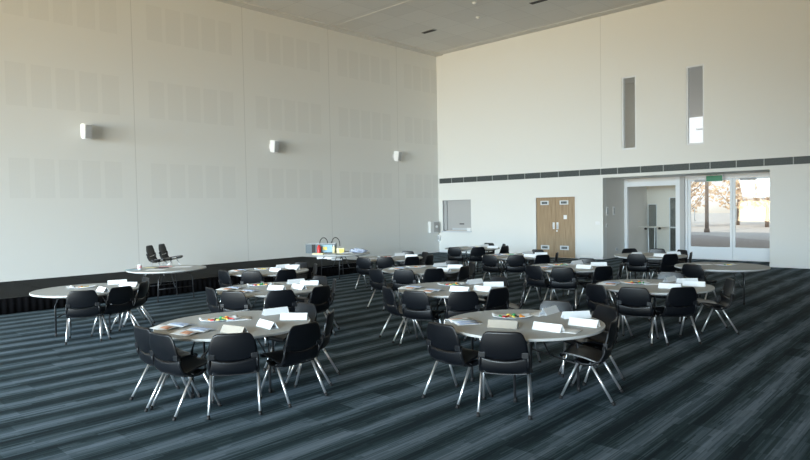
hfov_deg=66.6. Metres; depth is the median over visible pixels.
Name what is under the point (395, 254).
name tent
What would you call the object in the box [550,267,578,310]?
shell chair
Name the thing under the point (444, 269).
name tent
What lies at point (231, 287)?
booklet
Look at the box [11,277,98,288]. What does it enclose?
deck
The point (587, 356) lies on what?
shell chair
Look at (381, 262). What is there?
shell chair
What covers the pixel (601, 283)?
booklet
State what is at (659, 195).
wall
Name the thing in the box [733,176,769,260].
door
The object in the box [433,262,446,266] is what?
name tent
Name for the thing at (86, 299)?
shell chair
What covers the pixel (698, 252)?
door
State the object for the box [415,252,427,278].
shell chair
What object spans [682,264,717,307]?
shell chair
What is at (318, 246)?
bottle
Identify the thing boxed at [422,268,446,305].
shell chair
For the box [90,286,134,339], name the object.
shell chair
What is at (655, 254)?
name tent
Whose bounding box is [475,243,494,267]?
shell chair
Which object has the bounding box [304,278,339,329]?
shell chair
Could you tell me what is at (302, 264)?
shell chair
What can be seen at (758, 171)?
ceiling
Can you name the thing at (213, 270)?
deck
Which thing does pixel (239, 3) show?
trim
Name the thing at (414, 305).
shell chair
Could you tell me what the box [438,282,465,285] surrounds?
paper plate
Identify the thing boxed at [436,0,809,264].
wall
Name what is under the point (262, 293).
round table
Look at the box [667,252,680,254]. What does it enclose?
name tent
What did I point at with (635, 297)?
shell chair
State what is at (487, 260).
shell chair
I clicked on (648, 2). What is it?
trim
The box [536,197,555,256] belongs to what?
door
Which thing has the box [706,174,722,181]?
exit sign
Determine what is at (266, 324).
name tent
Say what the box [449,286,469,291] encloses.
name tent
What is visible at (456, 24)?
ceiling
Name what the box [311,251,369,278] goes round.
round table
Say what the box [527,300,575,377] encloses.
shell chair
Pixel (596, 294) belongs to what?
shell chair
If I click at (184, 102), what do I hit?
wall
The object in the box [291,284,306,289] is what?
name tent
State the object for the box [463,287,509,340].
shell chair
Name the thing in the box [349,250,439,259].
baseboard
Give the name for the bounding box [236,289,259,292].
booklet
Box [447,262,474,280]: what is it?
shell chair
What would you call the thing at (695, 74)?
roof overhang
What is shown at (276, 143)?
grille
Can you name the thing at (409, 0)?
trim
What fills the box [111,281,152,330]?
shell chair
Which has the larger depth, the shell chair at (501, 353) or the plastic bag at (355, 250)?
the plastic bag at (355, 250)
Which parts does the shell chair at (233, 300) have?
backrest, seat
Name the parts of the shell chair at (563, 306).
leg, backrest, leg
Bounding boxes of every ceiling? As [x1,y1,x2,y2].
[240,0,647,51]
[613,170,769,178]
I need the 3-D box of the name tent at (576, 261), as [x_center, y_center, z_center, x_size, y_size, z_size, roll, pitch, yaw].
[3.885,0.728,13.954,0.330,0.078,0.110,-3,2,-36]
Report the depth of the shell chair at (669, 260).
14.98 m
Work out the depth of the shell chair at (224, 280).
12.88 m
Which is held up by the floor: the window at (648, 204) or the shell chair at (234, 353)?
the shell chair at (234, 353)
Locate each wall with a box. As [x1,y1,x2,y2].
[0,0,438,281]
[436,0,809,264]
[606,178,647,258]
[625,82,634,147]
[647,185,675,252]
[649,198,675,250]
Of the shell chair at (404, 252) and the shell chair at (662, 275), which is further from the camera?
the shell chair at (404, 252)
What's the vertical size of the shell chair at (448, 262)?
0.849 m
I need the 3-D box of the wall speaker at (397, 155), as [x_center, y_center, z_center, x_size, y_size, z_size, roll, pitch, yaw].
[-0.339,-3.169,26.526,0.408,0.452,0.264,1,3,43]
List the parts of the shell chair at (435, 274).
backrest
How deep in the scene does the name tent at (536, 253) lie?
16.63 m
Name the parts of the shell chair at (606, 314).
seat, leg, backrest, leg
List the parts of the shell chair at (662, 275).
seat, backrest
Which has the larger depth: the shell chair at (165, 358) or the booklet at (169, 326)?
the booklet at (169, 326)
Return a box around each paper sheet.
[227,316,251,320]
[531,311,545,316]
[561,328,580,333]
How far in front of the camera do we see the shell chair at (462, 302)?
8.95 m
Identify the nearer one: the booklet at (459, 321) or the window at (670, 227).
the booklet at (459, 321)
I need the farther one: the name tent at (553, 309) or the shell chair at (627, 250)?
the shell chair at (627, 250)
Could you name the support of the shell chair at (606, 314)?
on the floor
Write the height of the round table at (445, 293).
0.736 m
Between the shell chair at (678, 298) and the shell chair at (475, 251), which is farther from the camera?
the shell chair at (475, 251)
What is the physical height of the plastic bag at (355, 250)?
0.148 m
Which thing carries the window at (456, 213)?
in the wall at (548, 100)
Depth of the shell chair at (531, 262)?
17.36 m
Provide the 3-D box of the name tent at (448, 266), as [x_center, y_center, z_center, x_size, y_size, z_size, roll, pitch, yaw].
[1.096,0.796,13.496,0.330,0.078,0.110,-1,2,13]
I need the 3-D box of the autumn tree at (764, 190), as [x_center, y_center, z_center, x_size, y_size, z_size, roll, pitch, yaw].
[30.369,-3.490,51.700,5.201,6.530,5.167,1,3,43]
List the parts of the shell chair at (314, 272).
backrest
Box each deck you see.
[0,281,39,298]
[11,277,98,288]
[67,272,172,283]
[117,272,217,280]
[191,265,236,274]
[206,262,275,268]
[244,259,338,267]
[277,257,355,263]
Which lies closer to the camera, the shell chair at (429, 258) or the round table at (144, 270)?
the round table at (144, 270)
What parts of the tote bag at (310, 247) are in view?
printed panel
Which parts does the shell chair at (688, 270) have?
backrest, seat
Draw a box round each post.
[680,177,684,249]
[696,127,709,231]
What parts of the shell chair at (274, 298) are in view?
seat, backrest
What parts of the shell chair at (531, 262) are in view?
backrest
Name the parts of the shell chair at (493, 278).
seat, backrest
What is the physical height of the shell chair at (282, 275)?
0.849 m
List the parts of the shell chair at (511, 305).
seat, backrest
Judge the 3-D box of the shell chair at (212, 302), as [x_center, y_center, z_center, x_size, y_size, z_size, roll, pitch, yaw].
[-2.950,1.344,10.099,0.583,0.849,0.538,-3,2,-38]
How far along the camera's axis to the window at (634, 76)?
22.65 m
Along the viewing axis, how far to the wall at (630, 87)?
26.97 m
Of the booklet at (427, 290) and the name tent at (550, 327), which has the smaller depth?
the name tent at (550, 327)
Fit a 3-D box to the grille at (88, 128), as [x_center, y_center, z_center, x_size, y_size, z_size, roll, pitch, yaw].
[-8.869,-2.755,17.293,0.076,0.370,0.170,1,3,43]
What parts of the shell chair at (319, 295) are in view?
backrest, seat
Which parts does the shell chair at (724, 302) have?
leg, leg, seat, leg, backrest, leg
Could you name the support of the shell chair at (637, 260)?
on the floor
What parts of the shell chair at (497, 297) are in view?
seat, backrest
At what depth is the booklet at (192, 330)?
6.79 m
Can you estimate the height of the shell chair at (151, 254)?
0.849 m
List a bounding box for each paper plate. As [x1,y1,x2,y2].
[69,285,95,287]
[199,314,238,321]
[247,282,273,285]
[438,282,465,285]
[492,313,532,317]
[620,280,649,283]
[714,263,736,265]
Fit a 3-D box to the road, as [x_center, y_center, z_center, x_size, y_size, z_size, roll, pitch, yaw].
[15.578,0.806,30.174,9.467,0.055,26.592,-1,2,9]
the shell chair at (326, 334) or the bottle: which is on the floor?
the shell chair at (326, 334)
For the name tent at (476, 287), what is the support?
on the round table at (445, 293)
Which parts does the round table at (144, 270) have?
leg, leg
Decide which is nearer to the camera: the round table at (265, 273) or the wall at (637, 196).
the round table at (265, 273)
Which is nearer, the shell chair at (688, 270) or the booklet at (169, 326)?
the booklet at (169, 326)
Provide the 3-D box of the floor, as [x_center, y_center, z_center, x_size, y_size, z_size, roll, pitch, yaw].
[-1.062,1.968,5.979,27.730,0.200,41.060,1,3,43]
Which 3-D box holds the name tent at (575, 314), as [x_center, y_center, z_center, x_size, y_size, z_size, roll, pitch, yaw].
[2.008,0.992,7.245,0.330,0.078,0.110,-1,2,-6]
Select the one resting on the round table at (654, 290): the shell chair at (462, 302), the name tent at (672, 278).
the name tent at (672, 278)
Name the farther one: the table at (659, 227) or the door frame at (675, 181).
the table at (659, 227)
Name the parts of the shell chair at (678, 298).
leg, seat, backrest, leg, leg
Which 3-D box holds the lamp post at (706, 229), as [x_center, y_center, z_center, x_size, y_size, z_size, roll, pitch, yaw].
[21.643,-3.631,44.800,0.900,7.600,0.400,1,3,43]
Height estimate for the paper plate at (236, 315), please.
0.042 m
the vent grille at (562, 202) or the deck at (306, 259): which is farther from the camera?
the vent grille at (562, 202)
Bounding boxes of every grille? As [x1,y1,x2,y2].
[85,125,91,138]
[274,141,278,151]
[540,201,548,204]
[541,245,548,248]
[560,200,567,204]
[560,246,568,249]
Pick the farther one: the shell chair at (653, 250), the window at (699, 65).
the window at (699, 65)
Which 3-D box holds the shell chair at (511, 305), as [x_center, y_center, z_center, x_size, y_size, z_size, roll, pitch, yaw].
[1.709,1.261,10.002,0.583,0.849,0.538,-1,2,10]
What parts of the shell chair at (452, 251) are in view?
backrest, seat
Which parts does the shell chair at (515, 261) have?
seat, backrest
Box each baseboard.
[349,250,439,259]
[440,250,809,268]
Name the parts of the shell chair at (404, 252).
backrest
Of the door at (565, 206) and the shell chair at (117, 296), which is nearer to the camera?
the shell chair at (117, 296)
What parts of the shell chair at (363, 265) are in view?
seat, backrest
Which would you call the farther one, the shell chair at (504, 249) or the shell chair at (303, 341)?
the shell chair at (504, 249)
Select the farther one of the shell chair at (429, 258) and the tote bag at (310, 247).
the tote bag at (310, 247)
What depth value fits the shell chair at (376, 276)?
12.65 m
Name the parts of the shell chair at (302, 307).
seat, backrest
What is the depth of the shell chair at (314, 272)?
14.12 m
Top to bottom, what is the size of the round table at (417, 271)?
0.736 m
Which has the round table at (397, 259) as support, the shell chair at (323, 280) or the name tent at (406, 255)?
the name tent at (406, 255)
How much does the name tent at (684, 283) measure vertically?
0.078 m
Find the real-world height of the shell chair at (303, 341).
0.849 m
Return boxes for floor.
[0,252,809,459]
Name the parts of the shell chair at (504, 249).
backrest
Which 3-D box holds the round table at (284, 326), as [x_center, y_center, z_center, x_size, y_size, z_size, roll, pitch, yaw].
[-2.018,1.472,7.334,1.789,0.736,1.789,-1,2,0]
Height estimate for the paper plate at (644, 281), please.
0.042 m
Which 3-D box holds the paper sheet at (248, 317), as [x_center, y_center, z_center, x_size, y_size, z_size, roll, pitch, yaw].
[-2.042,1.090,7.583,0.300,0.007,0.210,-2,2,-16]
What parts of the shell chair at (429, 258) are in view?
backrest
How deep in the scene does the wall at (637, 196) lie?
24.61 m
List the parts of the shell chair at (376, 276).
backrest, seat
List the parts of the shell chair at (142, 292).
seat, backrest, leg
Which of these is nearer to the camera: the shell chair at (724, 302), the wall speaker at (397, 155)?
the shell chair at (724, 302)
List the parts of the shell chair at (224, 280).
backrest, seat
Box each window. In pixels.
[442,199,471,231]
[621,75,636,150]
[648,204,656,239]
[669,197,675,251]
[685,64,704,145]
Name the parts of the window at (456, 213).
guide rail, counter sill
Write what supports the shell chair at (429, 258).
on the floor
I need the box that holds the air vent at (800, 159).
[439,156,809,183]
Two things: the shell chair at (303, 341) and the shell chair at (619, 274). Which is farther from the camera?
the shell chair at (619, 274)
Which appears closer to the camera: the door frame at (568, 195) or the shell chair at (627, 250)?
the shell chair at (627, 250)
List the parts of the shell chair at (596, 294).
backrest, seat, leg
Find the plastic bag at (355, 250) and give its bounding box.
[349,248,367,252]
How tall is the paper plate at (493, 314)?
0.042 m
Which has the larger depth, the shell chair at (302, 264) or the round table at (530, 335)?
the shell chair at (302, 264)
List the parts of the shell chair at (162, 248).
backrest, seat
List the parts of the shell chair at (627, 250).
backrest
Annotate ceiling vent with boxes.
[421,29,435,33]
[529,0,546,4]
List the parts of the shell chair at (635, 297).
leg, backrest, seat, leg, leg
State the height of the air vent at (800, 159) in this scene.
0.230 m
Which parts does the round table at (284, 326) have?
leg, leg, leg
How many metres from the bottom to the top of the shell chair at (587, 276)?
0.849 m
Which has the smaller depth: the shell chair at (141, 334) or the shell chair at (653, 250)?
the shell chair at (141, 334)
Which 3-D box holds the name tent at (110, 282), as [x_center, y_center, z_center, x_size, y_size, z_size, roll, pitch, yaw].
[-5.430,0.981,11.647,0.330,0.078,0.110,-2,2,-28]
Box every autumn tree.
[691,181,716,211]
[710,176,769,224]
[736,176,769,226]
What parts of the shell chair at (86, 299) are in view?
leg, backrest, seat, leg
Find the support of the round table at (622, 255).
on the floor
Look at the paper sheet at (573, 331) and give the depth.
6.45 m
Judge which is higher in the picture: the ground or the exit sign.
the exit sign
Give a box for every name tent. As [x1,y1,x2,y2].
[96,286,108,291]
[108,279,126,284]
[119,282,138,286]
[220,324,247,332]
[256,319,277,329]
[262,307,288,315]
[267,285,285,289]
[269,267,281,271]
[276,264,289,267]
[280,313,307,319]
[287,278,304,283]
[288,265,299,269]
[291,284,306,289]
[300,280,318,284]
[394,253,404,255]
[405,254,417,256]
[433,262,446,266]
[437,267,450,271]
[447,265,462,267]
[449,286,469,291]
[466,278,482,284]
[473,285,491,291]
[483,282,503,286]
[487,319,518,328]
[524,254,535,256]
[532,321,564,332]
[535,252,546,254]
[540,305,559,315]
[561,311,590,318]
[568,317,600,327]
[571,260,582,263]
[576,264,592,268]
[591,262,606,265]
[654,253,663,256]
[658,283,681,288]
[663,276,676,281]
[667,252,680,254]
[676,278,697,282]
[682,281,705,286]
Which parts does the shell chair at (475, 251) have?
seat, backrest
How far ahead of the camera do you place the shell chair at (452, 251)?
19.09 m
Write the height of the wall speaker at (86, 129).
0.452 m
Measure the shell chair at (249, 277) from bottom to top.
0.849 m
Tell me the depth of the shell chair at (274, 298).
9.48 m
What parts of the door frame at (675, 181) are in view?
rail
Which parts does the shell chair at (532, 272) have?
backrest, seat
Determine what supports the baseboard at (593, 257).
attached to the wall at (548, 100)
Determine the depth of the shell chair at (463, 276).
12.84 m
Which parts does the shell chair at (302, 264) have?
backrest, seat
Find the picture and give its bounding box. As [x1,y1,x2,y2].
[181,331,192,333]
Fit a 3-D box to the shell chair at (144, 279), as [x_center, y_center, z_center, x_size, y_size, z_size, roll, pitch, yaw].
[-5.066,1.335,11.537,0.583,0.849,0.538,-3,3,-40]
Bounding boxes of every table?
[29,283,138,336]
[126,265,205,302]
[153,311,310,397]
[216,282,322,308]
[228,267,308,298]
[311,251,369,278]
[362,255,422,265]
[382,265,459,304]
[398,282,505,329]
[444,309,605,402]
[445,246,499,271]
[482,253,536,276]
[533,263,607,304]
[596,279,714,337]
[614,253,687,278]
[639,226,664,251]
[674,262,770,304]
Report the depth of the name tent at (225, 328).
6.71 m
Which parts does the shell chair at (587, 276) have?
seat, backrest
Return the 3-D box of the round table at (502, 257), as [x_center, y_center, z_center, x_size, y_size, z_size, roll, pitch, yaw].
[2.981,1.061,16.649,1.789,0.736,1.789,-1,2,13]
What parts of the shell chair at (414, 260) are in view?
backrest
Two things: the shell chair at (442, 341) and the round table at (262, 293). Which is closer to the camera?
the shell chair at (442, 341)
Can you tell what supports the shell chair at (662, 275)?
on the floor
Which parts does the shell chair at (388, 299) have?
leg, backrest, seat, leg, leg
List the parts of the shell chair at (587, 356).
leg, leg, seat, leg, backrest, leg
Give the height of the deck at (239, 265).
0.342 m
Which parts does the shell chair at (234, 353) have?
leg, leg, backrest, seat, leg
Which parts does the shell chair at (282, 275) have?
backrest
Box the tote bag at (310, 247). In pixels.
[305,237,339,253]
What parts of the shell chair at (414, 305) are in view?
leg, leg, backrest, seat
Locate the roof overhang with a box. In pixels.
[625,66,702,117]
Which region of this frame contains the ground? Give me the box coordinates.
[447,213,769,257]
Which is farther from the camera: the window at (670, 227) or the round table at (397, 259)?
the window at (670, 227)
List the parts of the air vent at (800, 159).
louvre panel, louvre panel, louvre panel, louvre panel, louvre panel, louvre panel, louvre panel, louvre panel, louvre panel, louvre panel, louvre panel, louvre panel, louvre panel, louvre panel, louvre panel, louvre panel, louvre panel, louvre panel, louvre panel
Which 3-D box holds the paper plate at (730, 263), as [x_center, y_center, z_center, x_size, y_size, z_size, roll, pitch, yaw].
[6.744,0.726,12.960,0.461,0.042,0.261,-1,2,-6]
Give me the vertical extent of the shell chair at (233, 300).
0.849 m
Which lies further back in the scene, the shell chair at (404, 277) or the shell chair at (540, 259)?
the shell chair at (540, 259)
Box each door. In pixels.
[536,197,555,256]
[555,197,574,257]
[688,178,732,258]
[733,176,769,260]
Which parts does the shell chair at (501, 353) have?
leg, leg, backrest, seat, leg, leg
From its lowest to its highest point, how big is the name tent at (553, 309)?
0.078 m
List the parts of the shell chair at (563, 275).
backrest, seat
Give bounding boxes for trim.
[215,0,442,56]
[335,0,412,25]
[437,0,665,53]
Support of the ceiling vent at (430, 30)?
in the ceiling at (456, 24)
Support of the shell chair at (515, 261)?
on the floor
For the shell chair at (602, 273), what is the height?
0.849 m
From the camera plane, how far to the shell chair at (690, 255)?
15.34 m
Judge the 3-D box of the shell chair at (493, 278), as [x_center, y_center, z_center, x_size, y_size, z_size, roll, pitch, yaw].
[1.458,1.243,10.649,0.583,0.849,0.538,-3,2,-37]
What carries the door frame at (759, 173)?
attached to the wall
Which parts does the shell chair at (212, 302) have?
backrest, seat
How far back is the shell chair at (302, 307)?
7.97 m
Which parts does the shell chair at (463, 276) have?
seat, backrest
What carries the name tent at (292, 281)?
on the round table at (262, 293)
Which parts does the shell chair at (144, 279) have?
backrest, leg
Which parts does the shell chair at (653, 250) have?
seat, backrest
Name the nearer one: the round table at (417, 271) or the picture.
the picture
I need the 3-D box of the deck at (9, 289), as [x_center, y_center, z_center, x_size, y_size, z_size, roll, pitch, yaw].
[-9.492,1.565,14.466,3.750,0.342,1.348,1,3,43]
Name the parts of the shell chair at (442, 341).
leg, backrest, leg, seat, leg, leg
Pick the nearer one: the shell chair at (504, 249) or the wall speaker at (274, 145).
the shell chair at (504, 249)
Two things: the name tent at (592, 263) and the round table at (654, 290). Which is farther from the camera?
the name tent at (592, 263)
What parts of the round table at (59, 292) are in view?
leg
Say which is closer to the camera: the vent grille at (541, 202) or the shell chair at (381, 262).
the shell chair at (381, 262)
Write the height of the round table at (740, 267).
0.736 m
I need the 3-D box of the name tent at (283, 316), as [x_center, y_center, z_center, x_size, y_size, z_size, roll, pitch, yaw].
[-1.347,1.046,7.493,0.330,0.078,0.110,-1,2,3]
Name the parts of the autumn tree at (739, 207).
crown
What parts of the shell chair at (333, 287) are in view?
backrest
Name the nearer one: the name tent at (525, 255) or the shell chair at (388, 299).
the shell chair at (388, 299)
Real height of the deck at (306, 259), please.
0.342 m
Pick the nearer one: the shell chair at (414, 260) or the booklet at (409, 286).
the booklet at (409, 286)
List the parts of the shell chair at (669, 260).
seat, backrest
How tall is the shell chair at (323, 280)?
0.849 m
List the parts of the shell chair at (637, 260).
backrest, seat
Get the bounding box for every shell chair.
[65,290,103,344]
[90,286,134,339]
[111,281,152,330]
[115,277,154,326]
[129,325,200,409]
[144,245,172,276]
[144,332,221,420]
[159,244,182,273]
[206,287,230,312]
[207,332,262,419]
[218,270,251,307]
[220,291,262,311]
[240,271,264,308]
[257,322,327,407]
[260,289,296,345]
[263,302,323,377]
[274,269,296,295]
[284,309,339,386]
[294,262,307,280]
[296,263,316,301]
[296,275,327,313]
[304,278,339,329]
[308,285,335,335]
[354,257,372,290]
[367,268,401,310]
[375,257,394,273]
[379,286,424,342]
[391,251,416,281]
[393,269,416,305]
[399,290,443,345]
[403,256,419,283]
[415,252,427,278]
[418,254,433,283]
[421,322,492,408]
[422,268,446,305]
[438,265,468,305]
[444,291,480,340]
[445,260,458,281]
[447,247,466,265]
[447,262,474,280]
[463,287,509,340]
[467,247,486,273]
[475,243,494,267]
[476,331,533,419]
[479,276,507,307]
[482,255,508,286]
[498,246,508,267]
[506,255,526,288]
[508,281,526,309]
[519,249,546,279]
[523,254,549,288]
[523,265,558,304]
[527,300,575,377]
[550,252,558,273]
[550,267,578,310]
[558,304,624,385]
[559,317,623,405]
[567,258,594,296]
[578,266,613,303]
[585,283,633,337]
[595,262,622,296]
[615,287,658,346]
[620,248,646,278]
[626,254,650,278]
[642,248,665,278]
[648,271,686,323]
[648,287,701,345]
[650,254,678,278]
[663,250,687,271]
[676,252,692,271]
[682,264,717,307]
[691,278,739,334]
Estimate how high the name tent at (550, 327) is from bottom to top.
0.078 m
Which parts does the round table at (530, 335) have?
leg, leg, leg, leg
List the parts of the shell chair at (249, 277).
backrest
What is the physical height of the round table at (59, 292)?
0.736 m
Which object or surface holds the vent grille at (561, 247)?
attached to the door at (565, 206)
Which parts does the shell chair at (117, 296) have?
leg, leg, seat, backrest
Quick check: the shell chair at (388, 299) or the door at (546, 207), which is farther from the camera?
the door at (546, 207)
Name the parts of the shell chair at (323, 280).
seat, backrest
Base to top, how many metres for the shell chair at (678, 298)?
0.849 m
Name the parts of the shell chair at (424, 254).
backrest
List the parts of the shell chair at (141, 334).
leg, backrest, leg, seat, leg, leg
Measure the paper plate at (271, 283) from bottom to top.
0.042 m
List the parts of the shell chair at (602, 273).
seat, backrest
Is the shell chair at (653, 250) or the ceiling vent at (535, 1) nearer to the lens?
the shell chair at (653, 250)
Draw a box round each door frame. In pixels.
[535,195,576,257]
[624,177,679,251]
[685,172,769,261]
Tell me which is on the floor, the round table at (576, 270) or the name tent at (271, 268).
the round table at (576, 270)
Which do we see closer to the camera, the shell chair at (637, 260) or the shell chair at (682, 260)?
the shell chair at (637, 260)
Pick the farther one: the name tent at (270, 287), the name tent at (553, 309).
the name tent at (270, 287)
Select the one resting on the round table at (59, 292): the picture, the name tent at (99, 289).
the name tent at (99, 289)
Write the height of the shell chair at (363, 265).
0.849 m
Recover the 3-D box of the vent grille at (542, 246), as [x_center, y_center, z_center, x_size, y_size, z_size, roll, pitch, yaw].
[5.694,0.701,25.081,0.380,0.170,0.015,1,3,43]
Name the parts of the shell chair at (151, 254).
backrest, seat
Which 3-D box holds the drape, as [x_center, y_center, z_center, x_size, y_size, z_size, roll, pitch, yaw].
[-5.306,1.435,16.114,0.044,0.326,12.242,1,3,43]
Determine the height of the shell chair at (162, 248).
0.849 m
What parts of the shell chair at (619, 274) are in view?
backrest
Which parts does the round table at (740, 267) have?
leg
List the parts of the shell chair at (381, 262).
backrest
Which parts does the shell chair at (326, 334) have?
leg, seat, leg, backrest, leg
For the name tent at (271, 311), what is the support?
on the round table at (284, 326)
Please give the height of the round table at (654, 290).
0.736 m
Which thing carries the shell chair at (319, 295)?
on the floor
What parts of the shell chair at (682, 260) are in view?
backrest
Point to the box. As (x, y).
(339, 250)
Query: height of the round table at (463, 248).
0.736 m
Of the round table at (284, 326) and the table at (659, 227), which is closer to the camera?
the round table at (284, 326)
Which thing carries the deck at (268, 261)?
on the floor
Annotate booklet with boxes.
[151,322,196,330]
[169,327,217,335]
[216,286,245,289]
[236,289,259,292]
[397,285,423,289]
[418,288,443,292]
[444,317,482,325]
[598,282,619,285]
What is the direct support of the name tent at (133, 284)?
on the round table at (59, 292)
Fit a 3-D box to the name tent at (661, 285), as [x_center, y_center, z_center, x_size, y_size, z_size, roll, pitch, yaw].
[4.132,0.871,9.621,0.330,0.078,0.110,0,2,38]
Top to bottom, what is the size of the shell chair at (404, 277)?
0.849 m
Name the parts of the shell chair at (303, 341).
leg, leg, seat, leg, backrest, leg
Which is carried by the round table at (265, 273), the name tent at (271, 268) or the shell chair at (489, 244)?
the name tent at (271, 268)
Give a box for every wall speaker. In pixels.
[80,123,91,138]
[269,140,278,152]
[393,151,401,160]
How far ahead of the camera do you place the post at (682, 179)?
23.03 m
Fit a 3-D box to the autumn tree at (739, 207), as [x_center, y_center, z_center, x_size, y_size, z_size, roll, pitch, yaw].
[31.439,-3.899,58.241,5.373,6.861,5.140,1,3,43]
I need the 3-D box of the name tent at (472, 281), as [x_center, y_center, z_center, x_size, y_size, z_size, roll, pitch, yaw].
[1.206,0.889,10.691,0.330,0.078,0.110,-3,2,-36]
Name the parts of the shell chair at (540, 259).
backrest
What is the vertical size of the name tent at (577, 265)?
0.078 m
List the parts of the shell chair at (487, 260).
backrest, seat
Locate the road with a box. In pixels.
[691,235,769,247]
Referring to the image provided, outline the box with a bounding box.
[336,248,344,252]
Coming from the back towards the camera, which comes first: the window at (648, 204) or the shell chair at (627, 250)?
the window at (648, 204)
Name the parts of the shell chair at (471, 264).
seat, backrest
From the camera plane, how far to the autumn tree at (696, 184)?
55.05 m
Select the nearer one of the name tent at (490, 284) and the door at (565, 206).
the name tent at (490, 284)
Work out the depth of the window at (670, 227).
25.71 m
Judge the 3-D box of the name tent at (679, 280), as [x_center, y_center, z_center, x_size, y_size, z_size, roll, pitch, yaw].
[4.689,0.839,10.251,0.330,0.078,0.110,-1,2,3]
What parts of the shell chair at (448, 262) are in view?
seat, backrest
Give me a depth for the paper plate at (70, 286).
11.16 m
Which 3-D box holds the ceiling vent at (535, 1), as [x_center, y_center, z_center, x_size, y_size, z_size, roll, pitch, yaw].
[4.603,-7.878,21.255,0.660,0.035,0.220,1,3,43]
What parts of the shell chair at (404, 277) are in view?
seat, backrest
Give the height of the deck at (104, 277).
0.342 m
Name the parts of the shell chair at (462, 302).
seat, backrest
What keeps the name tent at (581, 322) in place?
on the round table at (530, 335)
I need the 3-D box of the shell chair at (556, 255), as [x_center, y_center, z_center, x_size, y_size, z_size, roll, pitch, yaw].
[3.791,1.006,16.323,0.583,0.849,0.538,0,2,22]
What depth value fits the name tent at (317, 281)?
10.91 m
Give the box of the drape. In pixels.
[0,263,369,314]
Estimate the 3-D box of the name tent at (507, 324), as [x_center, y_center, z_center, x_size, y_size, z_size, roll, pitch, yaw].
[1.072,1.026,6.754,0.330,0.078,0.110,0,2,23]
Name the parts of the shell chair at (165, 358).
leg, backrest, leg, seat, leg, leg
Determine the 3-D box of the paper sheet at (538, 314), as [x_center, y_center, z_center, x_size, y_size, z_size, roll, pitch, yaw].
[1.649,1.023,7.535,0.300,0.007,0.210,-3,2,-36]
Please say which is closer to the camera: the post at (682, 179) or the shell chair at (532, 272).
the shell chair at (532, 272)
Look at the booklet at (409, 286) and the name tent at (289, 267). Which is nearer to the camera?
the booklet at (409, 286)
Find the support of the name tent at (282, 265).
on the round table at (265, 273)
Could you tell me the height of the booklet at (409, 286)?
0.022 m
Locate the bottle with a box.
[317,245,320,252]

